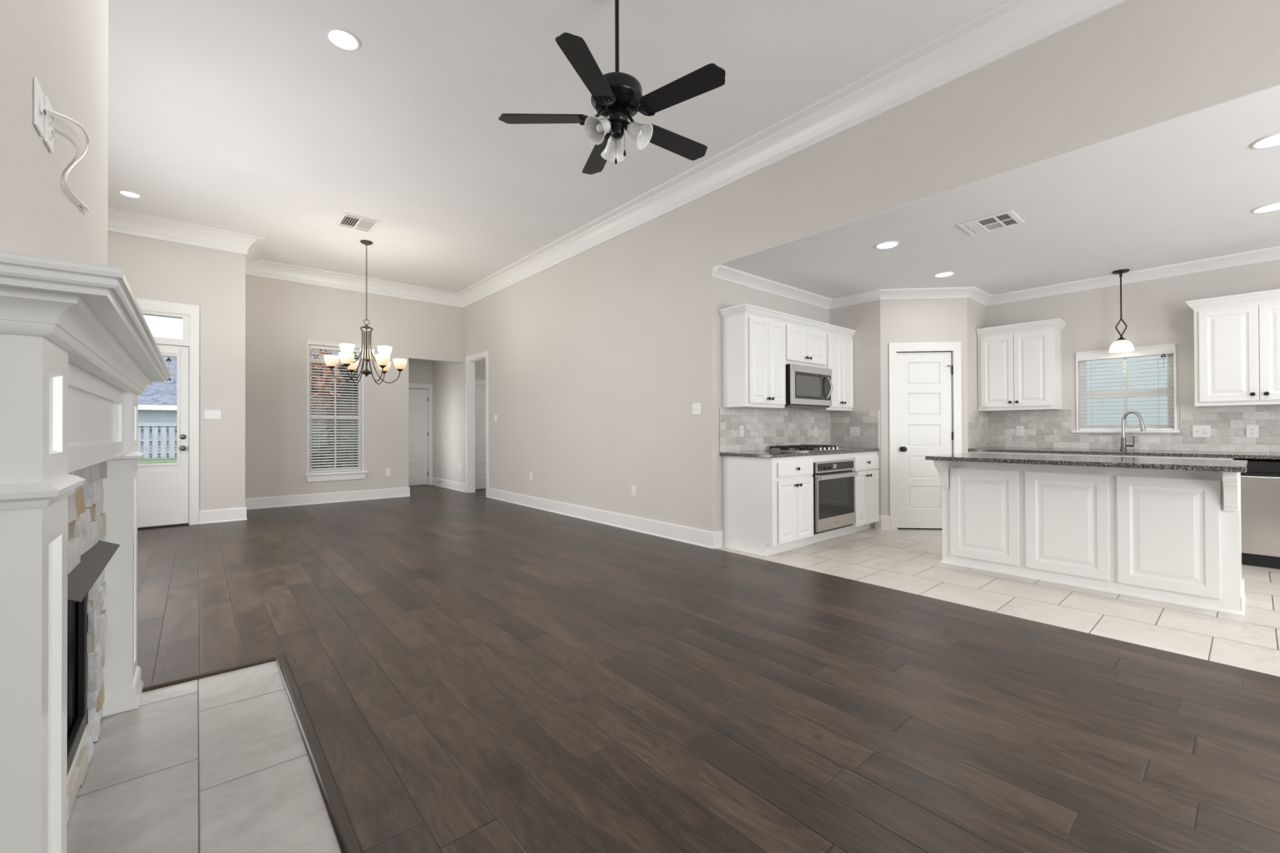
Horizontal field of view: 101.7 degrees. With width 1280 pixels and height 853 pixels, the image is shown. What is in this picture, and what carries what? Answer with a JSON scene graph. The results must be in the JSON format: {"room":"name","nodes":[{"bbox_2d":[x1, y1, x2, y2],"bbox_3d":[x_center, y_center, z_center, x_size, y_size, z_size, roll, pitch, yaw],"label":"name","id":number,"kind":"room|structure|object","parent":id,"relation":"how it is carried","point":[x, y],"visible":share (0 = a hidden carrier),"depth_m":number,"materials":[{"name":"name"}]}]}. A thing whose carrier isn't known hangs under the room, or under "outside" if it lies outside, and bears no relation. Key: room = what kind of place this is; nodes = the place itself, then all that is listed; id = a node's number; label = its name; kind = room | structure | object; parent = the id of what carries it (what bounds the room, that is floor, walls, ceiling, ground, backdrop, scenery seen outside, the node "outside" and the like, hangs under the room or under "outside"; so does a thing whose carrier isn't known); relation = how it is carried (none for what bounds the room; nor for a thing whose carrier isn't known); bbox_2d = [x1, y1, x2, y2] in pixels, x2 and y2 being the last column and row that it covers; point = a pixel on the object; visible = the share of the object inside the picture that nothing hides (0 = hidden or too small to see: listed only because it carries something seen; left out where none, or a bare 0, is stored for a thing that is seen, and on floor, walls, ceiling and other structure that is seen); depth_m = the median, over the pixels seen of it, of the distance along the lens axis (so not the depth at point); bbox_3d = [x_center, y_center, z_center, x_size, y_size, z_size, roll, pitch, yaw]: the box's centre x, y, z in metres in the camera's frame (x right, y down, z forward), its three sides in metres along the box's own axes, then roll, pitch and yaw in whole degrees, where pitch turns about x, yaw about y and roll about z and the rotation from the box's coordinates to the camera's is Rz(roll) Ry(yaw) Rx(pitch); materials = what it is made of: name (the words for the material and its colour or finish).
{"room":"living room","nodes":[
{"label":"living room","id":0,"kind":"room"},
{"bbox_2d":[0,0,108,786],"bbox_3d":[-1.734,-0.655,1.508,0.100,3.620,1.864,0,0,-40],"label":"wall","id":1,"kind":"structure","parent":0,"point":[63,44],"depth_m":1.43,"materials":[{"name":"beige paint"}]},
{"bbox_2d":[33,76,45,137],"bbox_3d":[-1.448,-0.769,1.260,0.014,0.112,0.075,0,0,-40],"label":"cable plate","id":2,"kind":"object","parent":1,"relation":"attached to","point":[39,108],"visible":1,"depth_m":1.25,"materials":[{"name":"white plastic"}]},
{"bbox_2d":[45,108,90,212],"bbox_3d":[-1.671,-0.813,1.543,0.033,0.243,0.698,0,0,-41],"label":"loose cable","id":3,"kind":"object","parent":2,"relation":"hanging from","point":[68,171],"visible":1,"depth_m":1.55,"materials":[{"name":"white plastic"}]},
{"bbox_2d":[44,95,53,153],"bbox_3d":[-1.521,-0.776,1.343,0.010,0.116,0.078,0,0,-40],"label":"wall outlet","id":4,"kind":"object","parent":1,"relation":"attached to","point":[49,117],"visible":0.94,"depth_m":1.33,"materials":[{"name":"white plastic"}]},
{"bbox_2d":[48,112,53,124],"bbox_3d":[-1.519,-0.796,1.345,0.003,0.033,0.033,0,0,-40],"label":"receptacle","id":5,"kind":"object","parent":4,"relation":"attached to","point":[51,115],"depth_m":1.34,"materials":[{"name":"white plastic"}]},
{"bbox_2d":[48,125,53,140],"bbox_3d":[-1.519,-0.757,1.345,0.003,0.033,0.033,0,0,-40],"label":"receptacle","id":6,"kind":"object","parent":4,"relation":"attached to","point":[51,127],"depth_m":1.34,"materials":[{"name":"white plastic"}]},
{"bbox_2d":[66,460,106,822],"bbox_3d":[-1.687,0.629,1.546,0.024,1.037,1.420,0,0,-40],"label":"fireplace surround","id":7,"kind":"object","parent":1,"relation":"attached to","point":[86,524],"visible":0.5,"depth_m":1.86,"materials":[{"name":"beige stone"}]},
{"bbox_2d":[66,540,119,775],"bbox_3d":[-1.883,0.736,1.464,0.524,0.639,0.920,0,0,-40],"label":"firebox","id":8,"kind":"object","parent":1,"relation":"in","point":[94,561],"visible":0.14,"depth_m":1.77,"materials":[{"name":"black metal"}]},
{"bbox_2d":[66,600,76,740],"bbox_3d":[-1.733,0.753,1.526,0.026,0.565,0.760,0,0,-40],"label":"curtain","id":9,"kind":"object","parent":8,"relation":"hanging from","point":[72,606],"depth_m":1.74,"materials":[{"name":"black metal"}]},
{"bbox_2d":[67,540,119,602],"bbox_3d":[-1.727,0.434,1.632,0.070,0.033,0.870,0,0,-40],"label":"hood","id":10,"kind":"object","parent":8,"relation":"attached to","point":[93,562],"depth_m":1.58,"materials":[{"name":"grey metal"}]},
{"bbox_2d":[137,457,177,463],"bbox_3d":[-19.116,1.537,17.862,38.000,0.200,68.000,0,0,-40],"label":"ground","id":11,"kind":"structure","parent":0,"point":[164,460],"depth_m":22.38,"materials":[{"name":"green plant"}]},
{"bbox_2d":[137,355,177,422],"bbox_3d":[-32.719,-1.520,29.245,19.000,6.150,10.280,0,0,-40],"label":"house","id":12,"kind":"object","parent":11,"relation":"on","point":[147,412],"visible":0.08,"depth_m":28.83,"materials":[{"name":"grey"}]},
{"bbox_2d":[137,422,177,457],"bbox_3d":[-24.361,0.640,22.678,12.240,1.630,0.180,0,0,-40],"label":"fence","id":13,"kind":"object","parent":11,"relation":"on","point":[148,433],"visible":0.2,"depth_m":24.23,"materials":[{"name":"white wood"}]},
{"bbox_2d":[311,348,344,462],"bbox_3d":[-7.248,-0.246,11.547,1.232,3.206,1.211,0,0,-40],"label":"maple tree","id":14,"kind":"object","parent":11,"relation":"on","point":[314,349],"visible":0.3,"depth_m":11.55,"materials":[{"name":"orange plant"}]},
{"bbox_2d":[311,419,353,470],"bbox_3d":[-6.358,0.612,10.340,1.215,1.517,1.275,0,0,-40],"label":"shrub","id":15,"kind":"object","parent":11,"relation":"on","point":[311,420],"visible":0.3,"depth_m":10.32,"materials":[{"name":"green plant"}]},
{"bbox_2d":[311,349,358,469],"bbox_3d":[-7.054,-0.915,16.258,8.500,4.600,3.900,0,0,-40],"label":"brick house","id":16,"kind":"object","parent":11,"relation":"on","point":[331,397],"visible":0.02,"depth_m":13.66,"materials":[{"name":"brown brick"}]},
{"bbox_2d":[338,352,358,413],"bbox_3d":[-6.793,-0.645,12.874,1.229,4.018,1.262,0,0,13],"label":"leafy tree","id":17,"kind":"object","parent":11,"relation":"on","point":[354,371],"visible":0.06,"depth_m":12.62,"materials":[{"name":"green plant"}]},
{"bbox_2d":[346,424,358,468],"bbox_3d":[-6.034,0.551,11.805,1.219,1.607,1.204,0,0,-40],"label":"shrub","id":18,"kind":"object","parent":11,"relation":"on","point":[356,424],"visible":0.03,"depth_m":11.52,"materials":[{"name":"green plant"}]},
{"bbox_2d":[107,231,245,511],"bbox_3d":[-5.817,-0.612,6.152,1.840,3.620,0.120,0,0,-40],"label":"wall","id":19,"kind":"structure","parent":0,"point":[214,280],"depth_m":6.49,"materials":[{"name":"beige paint"}]},
{"bbox_2d":[135,297,199,529],"bbox_3d":[-5.874,-0.144,6.067,1.133,2.685,0.168,0,0,-40],"label":"door","id":20,"kind":"structure","parent":19,"relation":"in","point":[168,493],"depth_m":6.30,"materials":[{"name":"white paint"}]},
{"bbox_2d":[137,355,177,462],"bbox_3d":[-5.863,-0.204,6.076,0.693,1.285,0.014,0,0,-40],"label":"window","id":21,"kind":"structure","parent":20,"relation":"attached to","point":[168,359],"depth_m":6.23,"materials":[{"name":"clear glass"}]},
{"bbox_2d":[204,409,221,418],"bbox_3d":[-5.315,-0.148,6.483,0.165,0.110,0.017,0,0,-40],"label":"light switch","id":22,"kind":"object","parent":19,"relation":"attached to","point":[208,414],"visible":1,"depth_m":6.48,"materials":[{"name":"white plastic"}]},
{"bbox_2d":[244,275,463,498],"bbox_3d":[-4.605,-0.601,8.599,3.416,3.620,0.120,0,0,-40],"label":"wall","id":23,"kind":"structure","parent":0,"point":[281,315],"depth_m":8.11,"materials":[{"name":"beige paint"}]},
{"bbox_2d":[199,487,410,524],"bbox_3d":[-5.041,1.126,7.895,1.006,0.160,3.045,0,0,25],"label":"baseboard","id":24,"kind":"structure","parent":23,"relation":"attached to","point":[206,517],"depth_m":7.93,"materials":[{"name":"white paint"}]},
{"bbox_2d":[304,339,368,481],"bbox_3d":[-4.860,-0.241,8.343,0.873,2.196,0.176,0,0,-40],"label":"window","id":25,"kind":"structure","parent":23,"relation":"in","point":[357,474],"depth_m":8.31,"materials":[{"name":"white paint"}]},
{"bbox_2d":[308,345,361,472],"bbox_3d":[-4.865,-0.272,8.339,0.733,1.980,0.052,0,0,-40],"label":"window blind","id":26,"kind":"object","parent":25,"relation":"attached to","point":[309,346],"visible":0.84,"depth_m":8.31,"materials":[{"name":"white plastic"}]},
{"bbox_2d":[385,468,390,475],"bbox_3d":[-4.253,0.772,8.799,0.078,0.120,0.010,0,0,-40],"label":"wall outlet","id":27,"kind":"object","parent":23,"relation":"attached to","point":[387,470],"visible":1,"depth_m":8.79,"materials":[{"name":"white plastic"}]},
{"bbox_2d":[408,359,431,389],"bbox_3d":[-4.929,-0.088,10.563,1.366,2.620,0.120,0,0,-40],"label":"wall","id":28,"kind":"structure","parent":0,"point":[420,371],"depth_m":10.81,"materials":[{"name":"beige paint"}]},
{"bbox_2d":[408,382,432,485],"bbox_3d":[-4.744,0.166,10.668,0.959,2.112,0.156,0,0,-40],"label":"door","id":29,"kind":"structure","parent":28,"relation":"in","point":[420,401],"depth_m":10.82,"materials":[{"name":"white paint"}]},
{"bbox_2d":[475,360,485,379],"bbox_3d":[-2.482,-0.146,10.556,2.114,2.720,0.100,0,0,-40],"label":"wall","id":30,"kind":"structure","parent":0,"point":[480,366],"depth_m":10.01,"materials":[{"name":"beige paint"}]},
{"bbox_2d":[475,379,485,488],"bbox_3d":[-2.920,0.157,10.170,0.954,2.112,0.117,0,0,-40],"label":"door","id":31,"kind":"structure","parent":30,"relation":"in","point":[480,384],"depth_m":10.01,"materials":[{"name":"white paint"}]},
{"bbox_2d":[107,0,1006,293],"bbox_3d":[-1.444,-2.503,3.520,5.450,0.100,12.200,0,0,-40],"label":"ceiling","id":32,"kind":"structure","parent":0,"point":[237,116],"depth_m":3.96,"materials":[{"name":"paint"}]},
{"bbox_2d":[118,190,141,198],"bbox_3d":[-5.323,-2.424,5.439,0.176,0.008,0.176,0,0,-40],"label":"recessed light","id":33,"kind":"object","parent":32,"relation":"in","point":[128,193],"visible":1,"depth_m":5.43,"materials":[{"name":"paint"}]},
{"bbox_2d":[324,26,360,51],"bbox_3d":[-1.880,-2.449,3.300,0.196,0.008,0.196,0,0,-40],"label":"recessed light","id":34,"kind":"object","parent":32,"relation":"in","point":[342,38],"visible":1,"depth_m":3.29,"materials":[{"name":"paint"}]},
{"bbox_2d":[335,212,380,232],"bbox_3d":[-3.364,-2.425,6.212,0.380,0.009,0.470,0,0,-40],"label":"ceiling vent","id":35,"kind":"object","parent":32,"relation":"in","point":[348,220],"visible":1,"depth_m":6.20,"materials":[{"name":"white metal"}]},
{"bbox_2d":[323,240,407,384],"bbox_3d":[-3.587,-1.500,6.834,0.936,1.851,0.941,0,0,-40],"label":"chandelier","id":36,"kind":"object","parent":32,"relation":"hanging from","point":[346,356],"visible":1,"depth_m":6.78,"materials":[{"name":"white glass"}]},
{"bbox_2d":[497,0,725,174],"bbox_3d":[-0.082,-1.948,2.906,1.219,1.028,1.248,0,0,-40],"label":"ceiling fan","id":37,"kind":"object","parent":32,"relation":"hanging from","point":[617,96],"visible":1,"depth_m":2.81,"materials":[{"name":"black wood"}]},
{"bbox_2d":[595,119,613,132],"bbox_3d":[-0.188,-1.630,2.828,0.115,0.087,0.048,0,0,-40],"label":"bulb","id":38,"kind":"object","parent":37,"relation":"attached to","point":[609,122],"depth_m":2.80,"materials":[{"name":"glass"}]},
{"bbox_2d":[622,121,641,136],"bbox_3d":[-0.044,-1.630,2.860,0.077,0.087,0.104,0,0,-40],"label":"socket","id":39,"kind":"object","parent":37,"relation":"attached to","point":[632,127],"depth_m":2.83,"materials":[{"name":"glass"}]},
{"bbox_2d":[137,484,1279,852],"bbox_3d":[-0.680,1.205,5.316,8.750,0.060,13.800,0,0,-40],"label":"floor","id":40,"kind":"structure","parent":0,"point":[473,673],"depth_m":2.34,"materials":[{"name":"brown wood"}]},
{"bbox_2d":[66,653,363,852],"bbox_3d":[-1.396,1.145,1.678,0.638,0.020,1.981,0,0,-40],"label":"hearth","id":41,"kind":"object","parent":40,"relation":"on","point":[232,759],"visible":0.97,"depth_m":1.72,"materials":[{"name":"white tile"}]},
{"bbox_2d":[0,250,171,852],"bbox_3d":[-1.616,0.443,1.599,0.202,1.413,2.077,0,0,-40],"label":"fireplace mantel","id":42,"kind":"object","parent":41,"relation":"on","point":[78,350],"visible":0.96,"depth_m":0.91,"materials":[{"name":"white paint"}]},
{"bbox_2d":[0,250,171,395],"bbox_3d":[-1.618,-0.205,1.603,0.202,0.117,2.077,0,0,-40],"label":"mantel shelf","id":43,"kind":"object","parent":42,"relation":"attached to","point":[89,314],"depth_m":0.92,"materials":[{"name":"white paint"}]},
{"bbox_2d":[721,455,813,555],"bbox_3d":[1.246,0.725,5.043,0.657,0.884,0.636,0,0,-40],"label":"base cabinet","id":44,"kind":"object","parent":40,"relation":"on","point":[767,507],"visible":1,"depth_m":4.83,"materials":[{"name":"white paint"}]},
{"bbox_2d":[720,447,879,457],"bbox_3d":[1.745,0.267,5.494,2.038,0.031,0.602,0,0,-40],"label":"countertop","id":45,"kind":"structure","parent":44,"relation":"on","point":[761,454],"depth_m":5.02,"materials":[{"name":"stone"}]},
{"bbox_2d":[766,444,848,451],"bbox_3d":[1.777,0.226,5.526,0.755,0.048,0.500,0,0,-40],"label":"gas cooktop","id":46,"kind":"object","parent":45,"relation":"in","point":[793,447],"visible":1,"depth_m":5.39,"materials":[{"name":"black metal"}]},
{"bbox_2d":[805,453,853,545],"bbox_3d":[1.783,0.726,5.533,0.793,0.884,0.584,0,0,-40],"label":"base cabinet","id":47,"kind":"object","parent":40,"relation":"on","point":[820,458],"visible":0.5,"depth_m":5.32,"materials":[{"name":"white paint"}]},
{"bbox_2d":[812,459,857,534],"bbox_3d":[1.848,0.704,5.460,0.770,0.699,0.572,0,0,-40],"label":"wall oven","id":48,"kind":"object","parent":47,"relation":"in","point":[833,482],"visible":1,"depth_m":5.25,"materials":[{"name":"silver metal"}]},
{"bbox_2d":[846,451,879,534],"bbox_3d":[2.318,0.727,5.954,0.566,0.884,0.636,0,0,-40],"label":"base cabinet","id":49,"kind":"object","parent":40,"relation":"on","point":[866,464],"visible":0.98,"depth_m":5.73,"materials":[{"name":"white paint"}]},
{"bbox_2d":[933,460,1245,616],"bbox_3d":[3.268,0.711,3.937,0.782,0.884,1.694,0,0,-40],"label":"kitchen island","id":50,"kind":"object","parent":40,"relation":"on","point":[1173,536],"visible":0.89,"depth_m":3.63,"materials":[{"name":"white paint"}]},
{"bbox_2d":[924,452,1248,472],"bbox_3d":[3.240,0.252,3.908,0.940,0.031,1.712,0,0,-40],"label":"island countertop","id":51,"kind":"structure","parent":50,"relation":"on","point":[1197,464],"depth_m":3.58,"materials":[{"name":"stone"}]},
{"bbox_2d":[968,451,1235,460],"bbox_3d":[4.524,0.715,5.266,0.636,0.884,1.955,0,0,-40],"label":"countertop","id":52,"kind":"structure","parent":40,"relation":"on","point":[1202,458],"depth_m":4.94,"materials":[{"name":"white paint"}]},
{"bbox_2d":[968,447,1279,459],"bbox_3d":[4.991,0.251,4.755,0.632,0.031,3.348,0,0,-40],"label":"countertop","id":53,"kind":"structure","parent":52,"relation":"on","point":[1049,451],"depth_m":4.87,"materials":[{"name":"stone"}]},
{"bbox_2d":[1119,410,1146,450],"bbox_3d":[4.886,0.041,5.167,0.061,0.396,0.205,0,0,-28],"label":"kitchen faucet","id":54,"kind":"object","parent":53,"relation":"on","point":[1123,446],"visible":1,"depth_m":5.21,"materials":[{"name":"silver metal"}]},
{"bbox_2d":[1235,458,1279,568],"bbox_3d":[5.359,0.714,4.288,0.581,0.868,0.594,0,0,-40],"label":"dishwasher","id":55,"kind":"object","parent":40,"relation":"on","point":[1260,483],"visible":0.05,"depth_m":4.23,"materials":[{"name":"silver metal"}]},
{"bbox_2d":[720,279,829,529],"bbox_3d":[2.055,-0.181,6.235,3.434,2.704,0.120,0,0,-40],"label":"wall","id":56,"kind":"structure","parent":0,"point":[731,294],"depth_m":5.53,"materials":[{"name":"beige paint"}]},
{"bbox_2d":[720,313,786,408],"bbox_3d":[1.146,-0.632,5.164,0.632,0.891,0.341,0,0,-40],"label":"upper cabinet","id":57,"kind":"object","parent":56,"relation":"attached to","point":[753,347],"visible":1,"depth_m":5.01,"materials":[{"name":"white paint"}]},
{"bbox_2d":[717,303,855,337],"bbox_3d":[1.648,-1.092,5.596,2.056,0.078,0.340,0,0,-40],"label":"crown molding","id":58,"kind":"structure","parent":57,"relation":"on","point":[747,308],"depth_m":5.22,"materials":[{"name":"white paint"}]},
{"bbox_2d":[719,407,830,452],"bbox_3d":[1.546,0.035,5.715,2.033,0.437,0.012,0,0,-40],"label":"backsplash","id":59,"kind":"structure","parent":56,"relation":"attached to","point":[763,428],"depth_m":5.56,"materials":[{"name":"tile"}]},
{"bbox_2d":[738,426,743,436],"bbox_3d":[1.026,0.049,5.258,0.072,0.110,0.010,0,0,-40],"label":"wall outlet","id":60,"kind":"object","parent":59,"relation":"attached to","point":[740,428],"visible":1,"depth_m":5.25,"materials":[{"name":"white plastic"}]},
{"bbox_2d":[813,427,817,436],"bbox_3d":[2.074,0.066,6.148,0.074,0.108,0.010,0,0,-40],"label":"wall outlet","id":61,"kind":"object","parent":59,"relation":"attached to","point":[815,428],"visible":1,"depth_m":6.14,"materials":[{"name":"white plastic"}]},
{"bbox_2d":[784,322,826,368],"bbox_3d":[1.688,-0.855,5.627,0.792,0.444,0.341,0,0,-40],"label":"upper cabinet","id":62,"kind":"object","parent":56,"relation":"attached to","point":[806,346],"visible":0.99,"depth_m":5.49,"materials":[{"name":"white paint"}]},
{"bbox_2d":[784,363,832,408],"bbox_3d":[1.726,-0.419,5.602,0.772,0.425,0.408,0,0,-40],"label":"microwave","id":63,"kind":"object","parent":62,"relation":"attached to","point":[806,387],"visible":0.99,"depth_m":5.44,"materials":[{"name":"silver metal"}]},
{"bbox_2d":[803,332,853,411],"bbox_3d":[2.212,-0.630,6.070,0.581,0.891,0.341,0,0,-40],"label":"upper cabinet","id":64,"kind":"object","parent":56,"relation":"attached to","point":[839,348],"visible":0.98,"depth_m":5.96,"materials":[{"name":"white paint"}]},
{"bbox_2d":[829,299,881,528],"bbox_3d":[2.566,-0.183,6.180,0.100,2.704,0.627,0,0,-40],"label":"wall","id":65,"kind":"structure","parent":0,"point":[864,318],"depth_m":6.04,"materials":[{"name":"beige paint"}]},
{"bbox_2d":[878,409,879,448],"bbox_3d":[2.712,0.032,5.920,0.012,0.438,0.008,0,0,-40],"label":"strip","id":66,"kind":"object","parent":65,"relation":"attached to","point":[878,410],"visible":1,"depth_m":5.91,"materials":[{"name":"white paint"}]},
{"bbox_2d":[431,0,1279,531],"bbox_3d":[0.000,-0.633,5.911,0.120,3.620,13.600,0,0,-40],"label":"wall","id":67,"kind":"structure","parent":0,"point":[600,358],"depth_m":5.06,"materials":[{"name":"beige paint"}]},
{"bbox_2d":[431,477,465,492],"bbox_3d":[-3.780,1.137,10.248,0.020,0.160,1.830,0,0,-40],"label":"baseboard","id":68,"kind":"structure","parent":67,"relation":"attached to","point":[455,486],"depth_m":10.17,"materials":[{"name":"white paint"}]},
{"bbox_2d":[465,351,488,497],"bbox_3d":[-2.834,-0.038,9.232,0.140,2.490,0.960,0,0,-40],"label":"door frame","id":69,"kind":"structure","parent":67,"relation":"attached to","point":[470,362],"depth_m":9.50,"materials":[{"name":"white paint"}]},
{"bbox_2d":[488,488,723,549],"bbox_3d":[-0.882,1.106,6.937,0.149,0.160,5.050,0,0,-40],"label":"baseboard","id":70,"kind":"structure","parent":67,"relation":"attached to","point":[710,540],"depth_m":6.03,"materials":[{"name":"white paint"}]},
{"bbox_2d":[107,0,1126,307],"bbox_3d":[-1.403,-2.350,3.599,5.016,0.205,11.670,0,0,-40],"label":"trim","id":71,"kind":"structure","parent":67,"relation":"attached to","point":[1009,27],"depth_m":4.50,"materials":[{"name":"white paint"}]},
{"bbox_2d":[631,485,635,496],"bbox_3d":[-0.072,0.727,5.891,0.010,0.114,0.078,0,0,-40],"label":"wall outlet","id":72,"kind":"object","parent":67,"relation":"attached to","point":[633,487],"visible":1,"depth_m":5.88,"materials":[{"name":"white plastic"}]},
{"bbox_2d":[692,403,701,414],"bbox_3d":[0.558,-0.171,5.146,0.017,0.113,0.118,0,0,-40],"label":"light switch","id":73,"kind":"object","parent":67,"relation":"attached to","point":[696,407],"visible":1,"depth_m":5.15,"materials":[{"name":"white plastic"}]},
{"bbox_2d":[712,245,1279,309],"bbox_3d":[4.142,-1.498,5.035,6.530,0.098,2.302,0,0,18],"label":"trim","id":74,"kind":"structure","parent":67,"relation":"attached to","point":[720,272],"depth_m":5.58,"materials":[{"name":"white paint"}]},
{"bbox_2d":[880,297,968,516],"bbox_3d":[3.204,-0.187,5.920,0.940,2.704,0.100,0,0,5],"label":"wall","id":75,"kind":"structure","parent":0,"point":[944,319],"depth_m":5.88,"materials":[{"name":"beige paint"}]},
{"bbox_2d":[830,410,878,448],"bbox_3d":[2.516,0.035,6.152,0.012,0.436,0.600,0,0,-40],"label":"backsplash","id":76,"kind":"structure","parent":75,"relation":"attached to","point":[841,422],"depth_m":6.13,"materials":[{"name":"tile"}]},
{"bbox_2d":[849,426,859,436],"bbox_3d":[2.519,0.061,6.125,0.017,0.110,0.118,0,0,-40],"label":"light switch","id":77,"kind":"object","parent":76,"relation":"attached to","point":[854,431],"visible":1,"depth_m":6.12,"materials":[{"name":"white plastic"}]},
{"bbox_2d":[875,515,890,529],"bbox_3d":[2.748,1.087,5.900,0.161,0.160,0.051,0,0,24],"label":"baseboard","id":78,"kind":"structure","parent":75,"relation":"attached to","point":[883,523],"depth_m":5.88,"materials":[{"name":"white paint"}]},
{"bbox_2d":[888,342,961,529],"bbox_3d":[3.209,0.109,5.890,0.779,2.112,0.156,0,0,5],"label":"door","id":79,"kind":"structure","parent":75,"relation":"in","point":[922,384],"depth_m":5.88,"materials":[{"name":"white paint"}]},
{"bbox_2d":[966,297,986,453],"bbox_3d":[3.876,-0.188,6.074,0.628,2.704,0.100,0,0,-40],"label":"wall","id":80,"kind":"structure","parent":0,"point":[975,311],"depth_m":5.96,"materials":[{"name":"beige paint"}]},
{"bbox_2d":[968,410,987,448],"bbox_3d":[3.913,0.034,6.030,0.626,0.426,0.012,0,0,-40],"label":"backsplash","id":81,"kind":"structure","parent":80,"relation":"attached to","point":[977,420],"depth_m":6.00,"materials":[{"name":"tile"}]},
{"bbox_2d":[711,84,1279,298],"bbox_3d":[3.931,-1.603,4.077,3.733,0.100,6.100,0,0,-40],"label":"ceiling","id":82,"kind":"structure","parent":0,"point":[1186,188],"depth_m":3.91,"materials":[{"name":"paint"}]},
{"bbox_2d":[875,240,899,248],"bbox_3d":[2.099,-1.540,4.426,0.190,0.008,0.190,0,0,-40],"label":"recessed light","id":83,"kind":"object","parent":82,"relation":"in","point":[888,244],"visible":1,"depth_m":4.42,"materials":[{"name":"paint"}]},
{"bbox_2d":[933,271,955,277],"bbox_3d":[3.079,-1.538,5.274,0.190,0.008,0.190,0,0,-40],"label":"recessed light","id":84,"kind":"object","parent":82,"relation":"in","point":[948,273],"visible":1,"depth_m":5.27,"materials":[{"name":"paint"}]},
{"bbox_2d":[957,210,1024,235],"bbox_3d":[2.671,-1.544,3.967,0.335,0.009,0.348,0,0,-40],"label":"ceiling vent","id":85,"kind":"object","parent":82,"relation":"in","point":[1006,219],"visible":1,"depth_m":3.96,"materials":[{"name":"white metal"}]},
{"bbox_2d":[1108,268,1134,352],"bbox_3d":[4.785,-1.148,5.182,0.190,0.800,0.190,0,0,-40],"label":"pendant light","id":86,"kind":"object","parent":82,"relation":"hanging from","point":[1122,344],"visible":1,"depth_m":5.16,"materials":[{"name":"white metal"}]},
{"bbox_2d":[1250,132,1279,148],"bbox_3d":[3.451,-1.554,2.822,0.190,0.008,0.190,0,0,-40],"label":"recessed light","id":87,"kind":"object","parent":82,"relation":"in","point":[1273,140],"visible":1,"depth_m":2.85,"materials":[{"name":"paint"}]},
{"bbox_2d":[1251,201,1279,213],"bbox_3d":[4.480,-1.553,3.696,0.190,0.008,0.190,0,0,-40],"label":"recessed light","id":88,"kind":"object","parent":82,"relation":"in","point":[1276,206],"visible":1,"depth_m":3.71,"materials":[{"name":"paint"}]},
{"bbox_2d":[1079,355,1174,431],"bbox_3d":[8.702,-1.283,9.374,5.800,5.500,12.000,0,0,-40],"label":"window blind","id":89,"kind":"object","parent":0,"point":[1132,419],"visible":0.06,"depth_m":7.49,"materials":[{"name":"blue"}]},
{"bbox_2d":[985,259,1279,459],"bbox_3d":[5.156,-0.198,5.144,0.120,2.704,5.560,0,0,-40],"label":"wall","id":90,"kind":"structure","parent":0,"point":[1155,312],"depth_m":5.22,"materials":[{"name":"beige paint"}]},
{"bbox_2d":[976,318,1066,411],"bbox_3d":[4.259,-0.655,5.833,0.356,0.944,0.759,0,0,-40],"label":"upper cabinet","id":91,"kind":"object","parent":90,"relation":"attached to","point":[1020,364],"visible":1,"depth_m":5.72,"materials":[{"name":"white paint"}]},
{"bbox_2d":[1071,343,1180,433],"bbox_3d":[4.957,-0.365,5.345,0.166,0.862,0.818,0,0,-40],"label":"window","id":92,"kind":"structure","parent":90,"relation":"in","point":[1170,348],"depth_m":5.34,"materials":[{"name":"white paint"}]},
{"bbox_2d":[1078,353,1174,429],"bbox_3d":[4.949,-0.356,5.327,0.058,0.787,0.713,0,0,-40],"label":"window blind","id":93,"kind":"object","parent":92,"relation":"attached to","point":[1163,356],"visible":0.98,"depth_m":5.30,"materials":[{"name":"white wood"}]},
{"bbox_2d":[986,404,1279,453],"bbox_3d":[5.231,0.022,4.954,0.012,0.426,3.336,0,0,-40],"label":"backsplash","id":94,"kind":"structure","parent":90,"relation":"attached to","point":[1042,428],"depth_m":5.07,"materials":[{"name":"tile"}]},
{"bbox_2d":[1016,426,1023,435],"bbox_3d":[4.354,0.052,5.969,0.010,0.112,0.073,0,0,-40],"label":"wall outlet","id":95,"kind":"object","parent":94,"relation":"attached to","point":[1020,429],"visible":1,"depth_m":5.97,"materials":[{"name":"white plastic"}]},
{"bbox_2d":[1192,425,1210,437],"bbox_3d":[5.267,0.046,4.888,0.017,0.114,0.118,0,0,-40],"label":"light switch","id":96,"kind":"object","parent":94,"relation":"attached to","point":[1198,431],"visible":1,"depth_m":4.89,"materials":[{"name":"white plastic"}]},
{"bbox_2d":[1202,427,1208,435],"bbox_3d":[5.284,0.046,4.871,0.003,0.066,0.032,0,0,-40],"label":"receptacle","id":97,"kind":"object","parent":96,"relation":"attached to","point":[1205,430],"depth_m":4.87,"materials":[{"name":"white plastic"}]},
{"bbox_2d":[1245,425,1258,437],"bbox_3d":[5.470,0.044,4.655,0.010,0.114,0.072,0,0,-40],"label":"wall outlet","id":98,"kind":"object","parent":94,"relation":"attached to","point":[1252,431],"visible":1,"depth_m":4.65,"materials":[{"name":"white plastic"}]},
{"bbox_2d":[1185,288,1279,407],"bbox_3d":[5.373,-0.664,4.522,0.356,0.954,0.860,0,0,-40],"label":"upper cabinet","id":99,"kind":"object","parent":90,"relation":"attached to","point":[1237,337],"visible":1,"depth_m":4.52,"materials":[{"name":"white paint"}]},
{"bbox_2d":[1235,458,1279,477],"bbox_3d":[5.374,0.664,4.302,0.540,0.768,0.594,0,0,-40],"label":"control panel","id":100,"kind":"object","parent":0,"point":[1255,474],"depth_m":4.26,"materials":[{"name":"black plastic"}]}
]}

